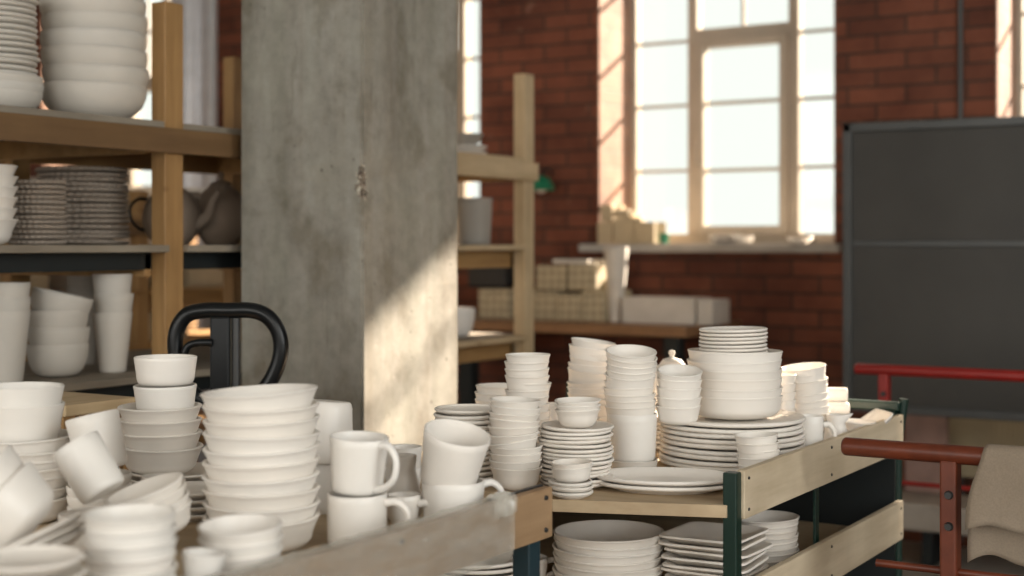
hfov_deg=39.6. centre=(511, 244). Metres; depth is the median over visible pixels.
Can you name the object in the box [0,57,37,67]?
plate
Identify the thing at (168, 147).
wooden rack
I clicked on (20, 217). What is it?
plate
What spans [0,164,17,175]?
bowl
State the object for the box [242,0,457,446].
concrete column
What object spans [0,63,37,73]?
plate
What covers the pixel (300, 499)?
bowl
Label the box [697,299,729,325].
carton
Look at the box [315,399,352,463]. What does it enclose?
cup
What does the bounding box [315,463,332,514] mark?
cup
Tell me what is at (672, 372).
bowl
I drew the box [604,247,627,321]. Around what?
vase
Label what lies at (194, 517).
plate
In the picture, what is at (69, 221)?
plate
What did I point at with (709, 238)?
plate
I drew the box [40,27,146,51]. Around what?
bowl
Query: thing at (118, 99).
bowl
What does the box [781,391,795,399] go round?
bowl
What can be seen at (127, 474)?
bowl
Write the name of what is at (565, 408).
bowl
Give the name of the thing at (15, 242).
plate
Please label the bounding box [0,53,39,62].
plate
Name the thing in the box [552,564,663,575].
bowl
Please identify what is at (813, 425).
mug
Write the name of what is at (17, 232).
plate
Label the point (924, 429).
panel board
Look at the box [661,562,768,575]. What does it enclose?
square plate
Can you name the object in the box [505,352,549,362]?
bowl
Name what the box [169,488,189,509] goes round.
bowl
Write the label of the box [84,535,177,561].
bowl
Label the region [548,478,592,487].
plate
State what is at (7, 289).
tumbler
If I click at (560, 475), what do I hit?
bowl
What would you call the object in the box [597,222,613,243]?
carton
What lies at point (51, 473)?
bowl
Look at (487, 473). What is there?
plate
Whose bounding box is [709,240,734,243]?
plate
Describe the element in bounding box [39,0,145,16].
bowl
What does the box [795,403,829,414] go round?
bowl
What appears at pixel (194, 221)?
teapot
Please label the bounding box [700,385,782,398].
bowl
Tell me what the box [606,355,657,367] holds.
bowl
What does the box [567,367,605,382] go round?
bowl
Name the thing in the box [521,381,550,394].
bowl
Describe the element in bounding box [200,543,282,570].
bowl
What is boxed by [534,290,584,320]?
block
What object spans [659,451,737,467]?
plate
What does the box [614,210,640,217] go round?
carton
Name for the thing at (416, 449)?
cup
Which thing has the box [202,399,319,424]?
bowl
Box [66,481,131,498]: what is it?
bowl
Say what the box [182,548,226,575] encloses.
cup
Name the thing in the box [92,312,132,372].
tumbler
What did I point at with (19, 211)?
plate
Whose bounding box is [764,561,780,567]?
bowl
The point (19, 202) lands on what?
plate
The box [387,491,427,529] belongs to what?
cup
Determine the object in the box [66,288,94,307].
tumbler
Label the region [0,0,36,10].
plate
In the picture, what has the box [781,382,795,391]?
bowl
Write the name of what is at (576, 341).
bowl
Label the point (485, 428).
plate
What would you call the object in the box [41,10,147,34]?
bowl
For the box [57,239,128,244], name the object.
plate
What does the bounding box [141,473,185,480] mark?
bowl
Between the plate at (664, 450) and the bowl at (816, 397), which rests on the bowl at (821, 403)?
the bowl at (816, 397)
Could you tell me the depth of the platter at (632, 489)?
2.50 m
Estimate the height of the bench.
0.265 m
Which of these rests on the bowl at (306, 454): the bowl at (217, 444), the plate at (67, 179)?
the bowl at (217, 444)
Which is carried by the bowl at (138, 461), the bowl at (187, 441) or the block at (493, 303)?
the bowl at (187, 441)
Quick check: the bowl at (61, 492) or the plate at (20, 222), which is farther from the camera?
the plate at (20, 222)
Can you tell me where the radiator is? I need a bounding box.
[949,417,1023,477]
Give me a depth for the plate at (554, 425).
2.58 m
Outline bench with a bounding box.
[902,490,967,565]
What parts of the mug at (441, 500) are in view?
handle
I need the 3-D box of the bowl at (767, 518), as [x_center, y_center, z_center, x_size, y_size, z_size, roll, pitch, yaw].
[0.497,0.551,2.800,0.136,0.039,0.136,0,0,31]
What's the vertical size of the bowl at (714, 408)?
0.048 m
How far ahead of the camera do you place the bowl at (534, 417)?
2.53 m
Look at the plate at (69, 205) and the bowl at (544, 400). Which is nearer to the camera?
the bowl at (544, 400)
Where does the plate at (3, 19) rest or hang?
on the plate at (2, 25)
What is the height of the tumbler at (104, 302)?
0.153 m
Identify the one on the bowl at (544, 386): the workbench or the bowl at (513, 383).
the bowl at (513, 383)
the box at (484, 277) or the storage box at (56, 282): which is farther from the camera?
the box at (484, 277)
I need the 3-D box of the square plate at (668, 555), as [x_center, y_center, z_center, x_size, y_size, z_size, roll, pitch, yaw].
[0.373,0.574,2.621,0.163,0.015,0.163,0,0,27]
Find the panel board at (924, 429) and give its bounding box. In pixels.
[905,415,948,493]
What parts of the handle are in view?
release lever, release rod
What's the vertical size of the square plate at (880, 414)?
0.045 m
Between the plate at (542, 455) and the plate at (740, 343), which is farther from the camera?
the plate at (740, 343)
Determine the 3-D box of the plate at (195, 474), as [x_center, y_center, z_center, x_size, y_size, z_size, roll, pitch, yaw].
[-0.575,0.394,2.451,0.170,0.017,0.170,0,0,-36]
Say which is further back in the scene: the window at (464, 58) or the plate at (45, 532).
the window at (464, 58)
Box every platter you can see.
[593,478,722,494]
[597,467,723,487]
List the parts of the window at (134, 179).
sash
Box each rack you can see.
[0,1,538,396]
[30,191,222,443]
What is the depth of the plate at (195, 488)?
2.26 m
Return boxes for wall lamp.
[534,168,554,192]
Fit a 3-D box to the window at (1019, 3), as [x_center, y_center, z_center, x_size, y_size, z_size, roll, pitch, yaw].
[2.738,-0.963,5.844,1.375,1.995,0.470,0,0,31]
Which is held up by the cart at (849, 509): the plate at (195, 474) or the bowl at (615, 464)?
the bowl at (615, 464)
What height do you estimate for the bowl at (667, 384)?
0.041 m
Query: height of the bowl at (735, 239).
0.036 m
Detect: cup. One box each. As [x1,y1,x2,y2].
[53,431,123,504]
[65,409,126,465]
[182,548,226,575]
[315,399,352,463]
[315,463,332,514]
[385,468,420,491]
[386,444,421,468]
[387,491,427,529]
[607,412,656,461]
[659,233,668,243]
[827,387,847,401]
[828,402,849,413]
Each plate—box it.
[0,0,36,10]
[0,5,36,16]
[0,11,37,22]
[0,16,36,27]
[0,22,37,33]
[0,28,37,39]
[0,34,35,44]
[0,40,37,50]
[0,46,38,56]
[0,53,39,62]
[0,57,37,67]
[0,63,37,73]
[0,69,37,75]
[0,545,84,575]
[4,512,81,546]
[7,240,66,244]
[10,235,66,239]
[12,230,66,234]
[13,0,38,5]
[13,205,66,209]
[13,215,66,219]
[13,225,66,229]
[14,184,65,189]
[14,195,65,199]
[15,179,65,184]
[15,190,65,194]
[15,200,66,204]
[15,209,65,214]
[16,220,66,224]
[30,520,84,544]
[35,166,127,172]
[37,172,129,177]
[38,177,128,183]
[49,563,86,575]
[50,527,84,546]
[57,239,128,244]
[59,203,127,208]
[61,208,127,213]
[62,219,129,224]
[62,224,128,229]
[63,182,128,187]
[63,197,128,203]
[64,187,129,193]
[64,192,127,198]
[65,214,128,218]
[65,234,128,239]
[66,230,129,233]
[130,476,202,482]
[131,462,205,480]
[185,481,206,499]
[189,514,204,521]
[190,507,206,513]
[191,500,203,507]
[433,412,489,420]
[434,404,490,416]
[435,417,490,425]
[440,573,512,575]
[449,566,512,574]
[457,145,486,150]
[457,150,486,153]
[460,551,512,569]
[478,426,488,430]
[478,470,492,477]
[480,465,490,471]
[482,461,490,466]
[538,436,610,445]
[539,427,610,436]
[539,441,611,449]
[540,432,612,440]
[540,460,611,470]
[540,471,609,478]
[540,478,611,487]
[541,420,613,432]
[541,449,613,458]
[541,454,611,461]
[541,466,610,474]
[541,474,613,483]
[542,444,612,454]
[542,457,613,466]
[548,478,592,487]
[549,484,593,492]
[552,489,593,499]
[657,419,802,434]
[658,534,766,553]
[659,425,803,439]
[659,445,737,461]
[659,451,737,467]
[659,456,738,471]
[659,521,767,546]
[660,430,804,444]
[660,435,804,450]
[660,440,804,456]
[661,550,766,568]
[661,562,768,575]
[662,554,768,574]
[664,541,772,560]
[665,568,767,575]
[686,410,805,428]
[699,326,767,333]
[699,331,767,337]
[699,335,767,341]
[699,339,766,345]
[699,343,766,348]
[699,346,767,352]
[709,235,739,237]
[709,238,730,239]
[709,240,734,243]
[860,409,879,418]
[868,409,892,423]
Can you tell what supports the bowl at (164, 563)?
on the bowl at (171, 571)
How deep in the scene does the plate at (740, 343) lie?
2.82 m
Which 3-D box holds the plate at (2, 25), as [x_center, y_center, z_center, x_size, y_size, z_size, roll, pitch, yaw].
[-1.214,-0.505,3.359,0.180,0.018,0.180,0,0,-1]
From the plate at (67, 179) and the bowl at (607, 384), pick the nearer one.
the bowl at (607, 384)
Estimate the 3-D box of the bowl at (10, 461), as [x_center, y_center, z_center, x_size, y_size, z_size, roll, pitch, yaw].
[-0.659,0.312,1.768,0.121,0.125,0.132,0,0,12]
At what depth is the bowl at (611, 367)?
2.71 m
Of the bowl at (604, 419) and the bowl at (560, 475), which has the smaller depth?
the bowl at (560, 475)
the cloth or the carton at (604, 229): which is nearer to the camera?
the cloth
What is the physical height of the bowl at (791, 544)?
0.040 m
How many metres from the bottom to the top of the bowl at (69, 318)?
0.080 m
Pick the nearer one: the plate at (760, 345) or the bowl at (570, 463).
the bowl at (570, 463)
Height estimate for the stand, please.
0.998 m
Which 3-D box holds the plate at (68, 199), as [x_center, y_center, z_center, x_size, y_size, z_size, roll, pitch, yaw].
[-1.136,-0.115,3.764,0.237,0.016,0.236,0,0,27]
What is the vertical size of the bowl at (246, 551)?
0.034 m
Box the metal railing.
[841,437,1019,575]
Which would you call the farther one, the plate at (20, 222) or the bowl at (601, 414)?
the plate at (20, 222)
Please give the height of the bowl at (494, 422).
0.039 m
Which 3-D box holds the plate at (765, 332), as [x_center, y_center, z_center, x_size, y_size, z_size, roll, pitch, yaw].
[0.447,0.180,2.869,0.137,0.013,0.137,0,0,11]
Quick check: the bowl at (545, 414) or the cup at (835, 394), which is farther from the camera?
the cup at (835, 394)
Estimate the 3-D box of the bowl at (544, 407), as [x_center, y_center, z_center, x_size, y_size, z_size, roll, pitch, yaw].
[0.030,0.327,2.778,0.088,0.038,0.088,0,0,27]
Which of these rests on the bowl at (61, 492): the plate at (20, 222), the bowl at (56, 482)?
the bowl at (56, 482)
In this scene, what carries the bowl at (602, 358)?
on the bowl at (575, 360)
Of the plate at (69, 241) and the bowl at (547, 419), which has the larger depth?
the plate at (69, 241)
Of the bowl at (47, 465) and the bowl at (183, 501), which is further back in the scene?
the bowl at (47, 465)
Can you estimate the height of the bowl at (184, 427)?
0.047 m
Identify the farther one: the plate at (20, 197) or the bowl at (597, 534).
the plate at (20, 197)
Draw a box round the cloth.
[965,444,1023,565]
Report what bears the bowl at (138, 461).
on the plate at (195, 474)
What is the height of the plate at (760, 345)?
0.013 m
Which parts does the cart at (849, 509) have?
corner post, panel, rail, corner post, handle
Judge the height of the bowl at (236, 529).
0.035 m
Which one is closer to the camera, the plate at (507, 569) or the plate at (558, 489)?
the plate at (558, 489)
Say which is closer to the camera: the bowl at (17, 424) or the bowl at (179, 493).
the bowl at (179, 493)
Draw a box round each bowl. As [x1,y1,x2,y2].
[0,72,43,83]
[0,80,43,92]
[0,88,42,107]
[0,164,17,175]
[0,175,18,185]
[0,186,18,196]
[0,196,17,207]
[0,208,17,218]
[0,218,17,244]
[0,382,64,406]
[0,400,64,442]
[0,429,69,453]
[0,445,23,488]
[0,460,53,547]
[18,451,58,468]
[24,461,56,470]
[26,343,88,376]
[28,326,89,345]
[29,309,87,327]
[31,287,93,313]
[38,468,62,478]
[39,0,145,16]
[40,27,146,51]
[40,44,147,68]
[40,497,67,523]
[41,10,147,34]
[42,63,148,86]
[42,80,146,117]
[44,476,67,488]
[52,486,67,499]
[58,506,104,526]
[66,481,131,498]
[67,495,105,508]
[68,469,131,487]
[71,534,86,551]
[83,504,176,533]
[84,521,177,547]
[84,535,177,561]
[84,548,176,575]
[86,560,177,575]
[104,472,182,505]
[117,402,201,422]
[120,416,201,436]
[123,428,201,450]
[125,441,202,474]
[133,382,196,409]
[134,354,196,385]
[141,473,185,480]
[149,480,185,505]
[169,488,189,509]
[174,497,191,532]
[197,514,282,545]
[197,531,282,558]
[200,383,317,410]
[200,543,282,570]
[201,468,319,495]
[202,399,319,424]
[202,413,319,437]
[202,429,319,453]
[202,440,319,466]
[202,454,319,482]
[202,482,319,510]
[202,496,320,523]
[202,509,319,552]
[220,554,282,575]
[457,133,482,144]
[457,307,474,336]
[475,391,505,400]
[475,398,490,403]
[476,383,507,393]
[487,424,539,435]
[488,410,539,420]
[488,416,539,427]
[488,430,538,443]
[489,396,540,408]
[489,403,540,414]
[489,436,537,453]
[489,451,541,462]
[489,457,541,469]
[490,464,542,490]
[494,442,542,454]
[504,360,548,376]
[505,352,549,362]
[505,367,548,376]
[505,375,549,390]
[505,389,549,397]
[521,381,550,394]
[537,395,548,404]
[538,409,550,418]
[538,416,549,425]
[539,402,549,411]
[550,458,592,473]
[550,464,591,482]
[552,541,663,564]
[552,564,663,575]
[553,519,663,548]
[553,550,663,571]
[553,557,663,575]
[554,397,600,405]
[554,535,662,555]
[555,403,600,416]
[555,408,600,427]
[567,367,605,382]
[567,381,604,393]
[567,386,604,393]
[567,392,605,399]
[568,362,606,373]
[569,343,605,360]
[569,349,606,361]
[569,355,606,373]
[571,337,615,349]
[597,405,606,417]
[597,417,606,421]
[599,399,605,405]
[603,386,653,395]
[604,380,654,387]
[604,392,655,407]
[605,344,656,362]
[605,371,655,389]
[605,398,655,407]
[605,405,655,415]
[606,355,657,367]
[606,360,656,373]
[606,366,656,379]
[611,457,657,467]
[655,403,700,425]
[656,386,701,398]
[656,394,701,407]
[657,364,702,380]
[657,377,701,388]
[687,358,781,371]
[688,348,782,363]
[699,394,782,419]
[700,377,781,390]
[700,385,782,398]
[701,367,782,380]
[730,236,753,243]
[734,431,777,444]
[735,440,778,454]
[736,447,779,458]
[736,456,770,465]
[742,510,798,527]
[763,531,798,544]
[764,523,797,533]
[764,527,797,538]
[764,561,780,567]
[765,542,798,555]
[765,548,798,561]
[766,538,797,550]
[780,399,795,408]
[780,408,795,411]
[781,362,825,381]
[781,373,796,383]
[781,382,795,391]
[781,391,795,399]
[787,237,812,243]
[795,371,825,383]
[795,376,827,395]
[795,383,827,395]
[795,390,827,402]
[795,397,828,408]
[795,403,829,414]
[845,418,875,428]
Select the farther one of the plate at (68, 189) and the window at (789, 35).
the window at (789, 35)
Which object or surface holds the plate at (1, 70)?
on the bowl at (3, 75)
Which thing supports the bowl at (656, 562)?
on the bowl at (560, 568)
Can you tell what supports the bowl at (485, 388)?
on the bowl at (479, 396)
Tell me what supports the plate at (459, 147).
on the plate at (472, 151)
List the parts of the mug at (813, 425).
handle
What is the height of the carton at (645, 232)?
0.105 m
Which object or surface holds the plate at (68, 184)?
on the plate at (68, 189)
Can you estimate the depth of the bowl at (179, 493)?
1.92 m
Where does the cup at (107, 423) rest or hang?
on the bowl at (127, 474)
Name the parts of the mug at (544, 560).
handle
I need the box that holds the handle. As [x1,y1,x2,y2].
[167,302,288,410]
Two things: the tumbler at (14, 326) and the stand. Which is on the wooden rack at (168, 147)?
the tumbler at (14, 326)
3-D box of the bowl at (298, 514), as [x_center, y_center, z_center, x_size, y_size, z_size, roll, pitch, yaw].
[-0.352,0.382,2.000,0.163,0.047,0.163,0,0,28]
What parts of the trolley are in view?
post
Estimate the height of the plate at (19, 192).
0.014 m
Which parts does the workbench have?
leg, leg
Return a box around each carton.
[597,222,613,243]
[600,205,624,221]
[613,218,644,243]
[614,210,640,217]
[622,296,711,324]
[635,222,665,243]
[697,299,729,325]
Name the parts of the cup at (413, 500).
handle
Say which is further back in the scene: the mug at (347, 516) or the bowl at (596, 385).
the bowl at (596, 385)
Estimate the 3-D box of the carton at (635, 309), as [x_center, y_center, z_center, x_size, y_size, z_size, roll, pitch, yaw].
[0.697,0.292,6.393,0.352,0.116,0.200,0,0,31]
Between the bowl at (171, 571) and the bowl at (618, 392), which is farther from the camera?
the bowl at (618, 392)
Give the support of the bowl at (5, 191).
on the bowl at (5, 202)
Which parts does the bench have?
leg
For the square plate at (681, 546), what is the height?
0.015 m
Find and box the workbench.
[459,313,741,403]
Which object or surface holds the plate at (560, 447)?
on the plate at (568, 452)
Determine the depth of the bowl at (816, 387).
3.00 m
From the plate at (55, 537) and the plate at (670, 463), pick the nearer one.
the plate at (55, 537)
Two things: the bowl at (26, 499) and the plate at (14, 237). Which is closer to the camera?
the bowl at (26, 499)
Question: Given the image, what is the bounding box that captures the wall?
[30,0,995,547]
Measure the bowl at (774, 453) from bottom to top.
0.026 m
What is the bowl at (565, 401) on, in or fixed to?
on the bowl at (565, 408)
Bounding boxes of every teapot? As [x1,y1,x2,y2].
[128,189,220,244]
[191,172,241,244]
[653,350,684,411]
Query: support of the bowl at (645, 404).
on the bowl at (649, 410)
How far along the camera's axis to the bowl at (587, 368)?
2.96 m
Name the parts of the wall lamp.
lamp shade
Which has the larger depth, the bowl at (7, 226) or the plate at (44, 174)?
the plate at (44, 174)
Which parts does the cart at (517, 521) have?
corner post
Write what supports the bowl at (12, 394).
on the bowl at (17, 424)
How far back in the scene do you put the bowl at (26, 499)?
1.74 m
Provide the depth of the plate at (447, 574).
2.71 m
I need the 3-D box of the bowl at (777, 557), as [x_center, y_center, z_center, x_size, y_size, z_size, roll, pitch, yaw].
[0.497,0.616,2.801,0.136,0.039,0.136,0,0,17]
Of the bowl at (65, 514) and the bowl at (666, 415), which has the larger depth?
the bowl at (666, 415)
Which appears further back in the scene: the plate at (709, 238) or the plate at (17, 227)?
the plate at (709, 238)
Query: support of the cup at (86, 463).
on the bowl at (146, 491)
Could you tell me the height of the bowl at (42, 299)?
0.100 m
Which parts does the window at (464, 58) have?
frame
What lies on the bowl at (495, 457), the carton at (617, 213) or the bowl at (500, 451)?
the bowl at (500, 451)
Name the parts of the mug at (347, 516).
handle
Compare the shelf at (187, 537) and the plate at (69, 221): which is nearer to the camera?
the shelf at (187, 537)
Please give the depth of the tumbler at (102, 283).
3.54 m
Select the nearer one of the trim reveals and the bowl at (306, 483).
the bowl at (306, 483)
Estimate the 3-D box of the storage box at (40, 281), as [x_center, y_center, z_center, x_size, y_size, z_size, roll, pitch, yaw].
[-2.021,0.122,5.480,0.400,0.120,0.250,0,0,31]
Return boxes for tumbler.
[0,282,30,297]
[0,296,30,311]
[0,311,30,381]
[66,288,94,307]
[67,276,93,288]
[86,308,96,363]
[92,274,131,292]
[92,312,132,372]
[94,293,133,312]
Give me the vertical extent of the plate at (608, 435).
0.014 m
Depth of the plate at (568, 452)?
2.54 m
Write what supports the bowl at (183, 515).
on the cart at (517, 521)
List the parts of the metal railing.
post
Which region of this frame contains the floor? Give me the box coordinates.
[902,541,1023,575]
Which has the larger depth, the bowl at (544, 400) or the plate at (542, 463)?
the bowl at (544, 400)
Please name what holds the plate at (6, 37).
on the plate at (3, 43)
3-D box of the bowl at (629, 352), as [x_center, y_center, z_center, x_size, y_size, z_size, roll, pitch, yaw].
[0.230,0.223,2.745,0.099,0.055,0.098,0,0,-8]
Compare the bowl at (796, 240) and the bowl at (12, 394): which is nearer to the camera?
the bowl at (12, 394)
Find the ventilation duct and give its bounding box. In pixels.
[170,0,216,461]
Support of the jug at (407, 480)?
on the cart at (517, 521)
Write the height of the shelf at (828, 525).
0.021 m
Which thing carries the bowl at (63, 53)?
on the bowl at (60, 71)
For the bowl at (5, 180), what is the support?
on the bowl at (5, 191)
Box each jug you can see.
[387,453,422,518]
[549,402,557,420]
[823,413,852,439]
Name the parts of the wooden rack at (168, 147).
post, cross rail, cross rail, post, cross rail, cross rail, post, cross rail, post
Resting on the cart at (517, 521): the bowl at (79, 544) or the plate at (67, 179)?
the bowl at (79, 544)
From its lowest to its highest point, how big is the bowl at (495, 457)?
0.043 m
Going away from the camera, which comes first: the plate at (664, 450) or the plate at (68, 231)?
the plate at (664, 450)
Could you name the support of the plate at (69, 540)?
on the plate
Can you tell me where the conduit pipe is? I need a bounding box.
[958,0,962,543]
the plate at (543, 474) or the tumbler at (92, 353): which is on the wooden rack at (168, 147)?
the tumbler at (92, 353)
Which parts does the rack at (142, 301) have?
post, post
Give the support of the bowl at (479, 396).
on the bowl at (477, 401)
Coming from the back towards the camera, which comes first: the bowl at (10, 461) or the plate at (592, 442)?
the plate at (592, 442)
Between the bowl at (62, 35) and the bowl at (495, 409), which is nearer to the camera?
the bowl at (495, 409)
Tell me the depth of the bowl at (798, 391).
3.01 m
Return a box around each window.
[114,0,169,244]
[457,0,479,250]
[579,0,842,252]
[1016,0,1023,115]
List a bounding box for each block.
[478,287,538,318]
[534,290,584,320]
[536,265,567,290]
[557,292,581,320]
[568,264,606,290]
[582,290,630,321]
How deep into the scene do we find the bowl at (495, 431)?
2.53 m
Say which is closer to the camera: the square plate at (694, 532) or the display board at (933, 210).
the square plate at (694, 532)
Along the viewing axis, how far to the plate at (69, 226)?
3.67 m
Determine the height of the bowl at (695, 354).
0.048 m
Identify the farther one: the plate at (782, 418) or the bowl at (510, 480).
the plate at (782, 418)
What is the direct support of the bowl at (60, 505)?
on the cart at (517, 521)
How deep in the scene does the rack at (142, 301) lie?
5.80 m
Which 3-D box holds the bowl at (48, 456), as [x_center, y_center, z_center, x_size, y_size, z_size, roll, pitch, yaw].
[-0.756,0.329,2.200,0.164,0.045,0.164,0,0,38]
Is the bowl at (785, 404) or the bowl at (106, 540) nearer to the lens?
the bowl at (106, 540)
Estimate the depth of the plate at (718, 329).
2.84 m
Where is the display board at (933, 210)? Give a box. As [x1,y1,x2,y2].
[843,116,1023,421]
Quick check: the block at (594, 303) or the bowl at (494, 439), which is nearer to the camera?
the bowl at (494, 439)
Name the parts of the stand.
leg, leg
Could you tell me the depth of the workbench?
6.34 m
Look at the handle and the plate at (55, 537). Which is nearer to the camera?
the plate at (55, 537)
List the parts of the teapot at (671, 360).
lid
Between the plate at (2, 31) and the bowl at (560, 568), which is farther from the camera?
the plate at (2, 31)
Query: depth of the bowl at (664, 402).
2.73 m
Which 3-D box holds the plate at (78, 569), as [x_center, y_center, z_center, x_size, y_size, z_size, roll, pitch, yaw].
[-0.502,0.347,1.471,0.120,0.018,0.120,0,0,15]
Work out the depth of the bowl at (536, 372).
2.75 m
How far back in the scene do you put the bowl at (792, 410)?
2.95 m
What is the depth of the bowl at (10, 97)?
3.30 m
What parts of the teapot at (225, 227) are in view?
handle, lid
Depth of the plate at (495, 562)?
2.71 m
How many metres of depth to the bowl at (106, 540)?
1.56 m
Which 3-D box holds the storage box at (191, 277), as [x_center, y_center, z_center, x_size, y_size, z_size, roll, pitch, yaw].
[-1.487,0.107,6.355,0.400,0.150,0.300,0,0,31]
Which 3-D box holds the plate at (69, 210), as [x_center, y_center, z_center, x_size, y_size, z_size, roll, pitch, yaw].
[-1.137,-0.088,3.760,0.237,0.015,0.236,0,0,-14]
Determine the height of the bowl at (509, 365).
0.036 m
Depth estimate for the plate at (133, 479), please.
2.44 m
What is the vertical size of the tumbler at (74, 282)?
0.152 m
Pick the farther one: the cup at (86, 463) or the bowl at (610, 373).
the bowl at (610, 373)
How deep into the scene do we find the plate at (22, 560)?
1.50 m
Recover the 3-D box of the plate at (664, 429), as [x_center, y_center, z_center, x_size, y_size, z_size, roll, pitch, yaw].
[0.437,0.369,2.841,0.287,0.017,0.287,0,0,11]
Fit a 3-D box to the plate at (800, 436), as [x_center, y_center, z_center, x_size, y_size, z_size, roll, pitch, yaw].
[0.439,0.379,2.840,0.287,0.017,0.287,0,0,1]
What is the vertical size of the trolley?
0.947 m
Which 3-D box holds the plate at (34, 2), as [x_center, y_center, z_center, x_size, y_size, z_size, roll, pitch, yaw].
[-1.212,-0.572,3.361,0.180,0.019,0.180,0,0,36]
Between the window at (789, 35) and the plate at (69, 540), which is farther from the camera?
the window at (789, 35)
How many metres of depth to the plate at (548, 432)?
2.55 m
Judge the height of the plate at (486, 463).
0.015 m
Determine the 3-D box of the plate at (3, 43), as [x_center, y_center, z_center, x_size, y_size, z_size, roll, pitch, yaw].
[-1.214,-0.464,3.361,0.180,0.018,0.180,0,0,7]
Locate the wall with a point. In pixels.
(896, 60)
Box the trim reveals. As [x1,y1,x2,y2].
[42,0,1015,243]
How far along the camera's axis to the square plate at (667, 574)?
2.61 m
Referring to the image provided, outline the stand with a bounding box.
[61,391,134,469]
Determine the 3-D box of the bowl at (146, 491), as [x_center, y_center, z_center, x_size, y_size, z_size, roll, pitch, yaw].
[-0.505,0.345,1.951,0.105,0.058,0.110,0,0,-23]
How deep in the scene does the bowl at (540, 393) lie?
2.74 m
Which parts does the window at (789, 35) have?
handle, sill, sash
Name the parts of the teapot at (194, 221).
handle, spout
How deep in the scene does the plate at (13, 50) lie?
3.31 m
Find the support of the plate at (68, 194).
on the plate at (68, 199)
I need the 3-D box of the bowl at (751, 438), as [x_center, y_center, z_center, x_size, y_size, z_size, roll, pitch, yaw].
[0.451,0.362,2.629,0.080,0.028,0.080,0,0,4]
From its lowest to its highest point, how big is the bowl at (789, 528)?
0.038 m
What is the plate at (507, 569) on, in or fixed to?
on the plate at (447, 574)
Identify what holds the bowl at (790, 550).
on the bowl at (777, 557)
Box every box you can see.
[30,275,48,292]
[49,275,67,289]
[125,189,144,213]
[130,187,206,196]
[149,269,222,286]
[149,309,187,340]
[468,267,513,286]
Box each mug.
[327,491,411,546]
[329,431,399,495]
[420,419,490,485]
[421,477,504,518]
[510,554,554,575]
[802,414,836,445]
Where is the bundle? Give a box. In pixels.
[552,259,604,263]
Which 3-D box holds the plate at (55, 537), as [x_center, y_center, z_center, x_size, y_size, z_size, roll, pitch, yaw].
[-0.562,0.351,1.660,0.120,0.057,0.132,0,0,4]
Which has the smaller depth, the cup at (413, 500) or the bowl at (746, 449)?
the cup at (413, 500)
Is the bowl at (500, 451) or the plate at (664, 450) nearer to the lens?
the bowl at (500, 451)
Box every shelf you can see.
[33,508,422,575]
[384,451,726,517]
[540,512,847,575]
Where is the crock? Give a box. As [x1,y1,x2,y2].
[458,197,491,244]
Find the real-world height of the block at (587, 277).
0.120 m
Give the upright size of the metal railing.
0.949 m
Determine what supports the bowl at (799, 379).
on the bowl at (816, 387)
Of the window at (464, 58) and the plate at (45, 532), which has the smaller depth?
the plate at (45, 532)
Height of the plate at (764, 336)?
0.012 m
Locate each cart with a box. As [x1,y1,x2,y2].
[33,466,551,575]
[384,382,908,575]
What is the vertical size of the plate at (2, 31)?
0.018 m
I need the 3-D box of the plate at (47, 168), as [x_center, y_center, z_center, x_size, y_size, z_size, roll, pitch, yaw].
[-1.137,-0.195,3.760,0.236,0.016,0.237,0,0,-32]
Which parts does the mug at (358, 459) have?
handle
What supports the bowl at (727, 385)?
on the bowl at (708, 393)
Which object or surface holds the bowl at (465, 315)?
on the wooden rack at (168, 147)
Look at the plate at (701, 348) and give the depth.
2.81 m
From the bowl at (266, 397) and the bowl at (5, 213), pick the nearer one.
the bowl at (266, 397)
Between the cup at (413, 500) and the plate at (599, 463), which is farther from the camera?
the plate at (599, 463)
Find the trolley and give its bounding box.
[854,363,1023,490]
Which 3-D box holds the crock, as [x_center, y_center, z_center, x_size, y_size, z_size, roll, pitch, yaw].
[-0.134,-0.084,5.062,0.128,0.169,0.128,0,0,-44]
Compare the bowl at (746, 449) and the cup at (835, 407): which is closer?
the bowl at (746, 449)
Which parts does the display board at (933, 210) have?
rail, board panel, board panel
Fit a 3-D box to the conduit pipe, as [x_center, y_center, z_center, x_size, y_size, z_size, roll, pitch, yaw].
[1.926,-0.725,6.107,0.021,4.010,0.022,0,0,31]
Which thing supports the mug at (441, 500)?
on the cart at (517, 521)
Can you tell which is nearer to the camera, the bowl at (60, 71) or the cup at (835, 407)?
the cup at (835, 407)
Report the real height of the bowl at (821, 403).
0.051 m
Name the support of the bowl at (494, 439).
on the bowl at (531, 443)
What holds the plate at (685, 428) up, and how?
on the plate at (664, 429)
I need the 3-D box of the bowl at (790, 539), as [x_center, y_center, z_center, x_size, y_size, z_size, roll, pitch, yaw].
[0.495,0.584,2.800,0.136,0.039,0.136,0,0,-43]
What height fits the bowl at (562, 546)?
0.044 m
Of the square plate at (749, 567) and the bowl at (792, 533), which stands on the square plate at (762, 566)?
the square plate at (749, 567)
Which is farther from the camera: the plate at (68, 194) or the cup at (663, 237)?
the cup at (663, 237)
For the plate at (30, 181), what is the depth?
3.41 m

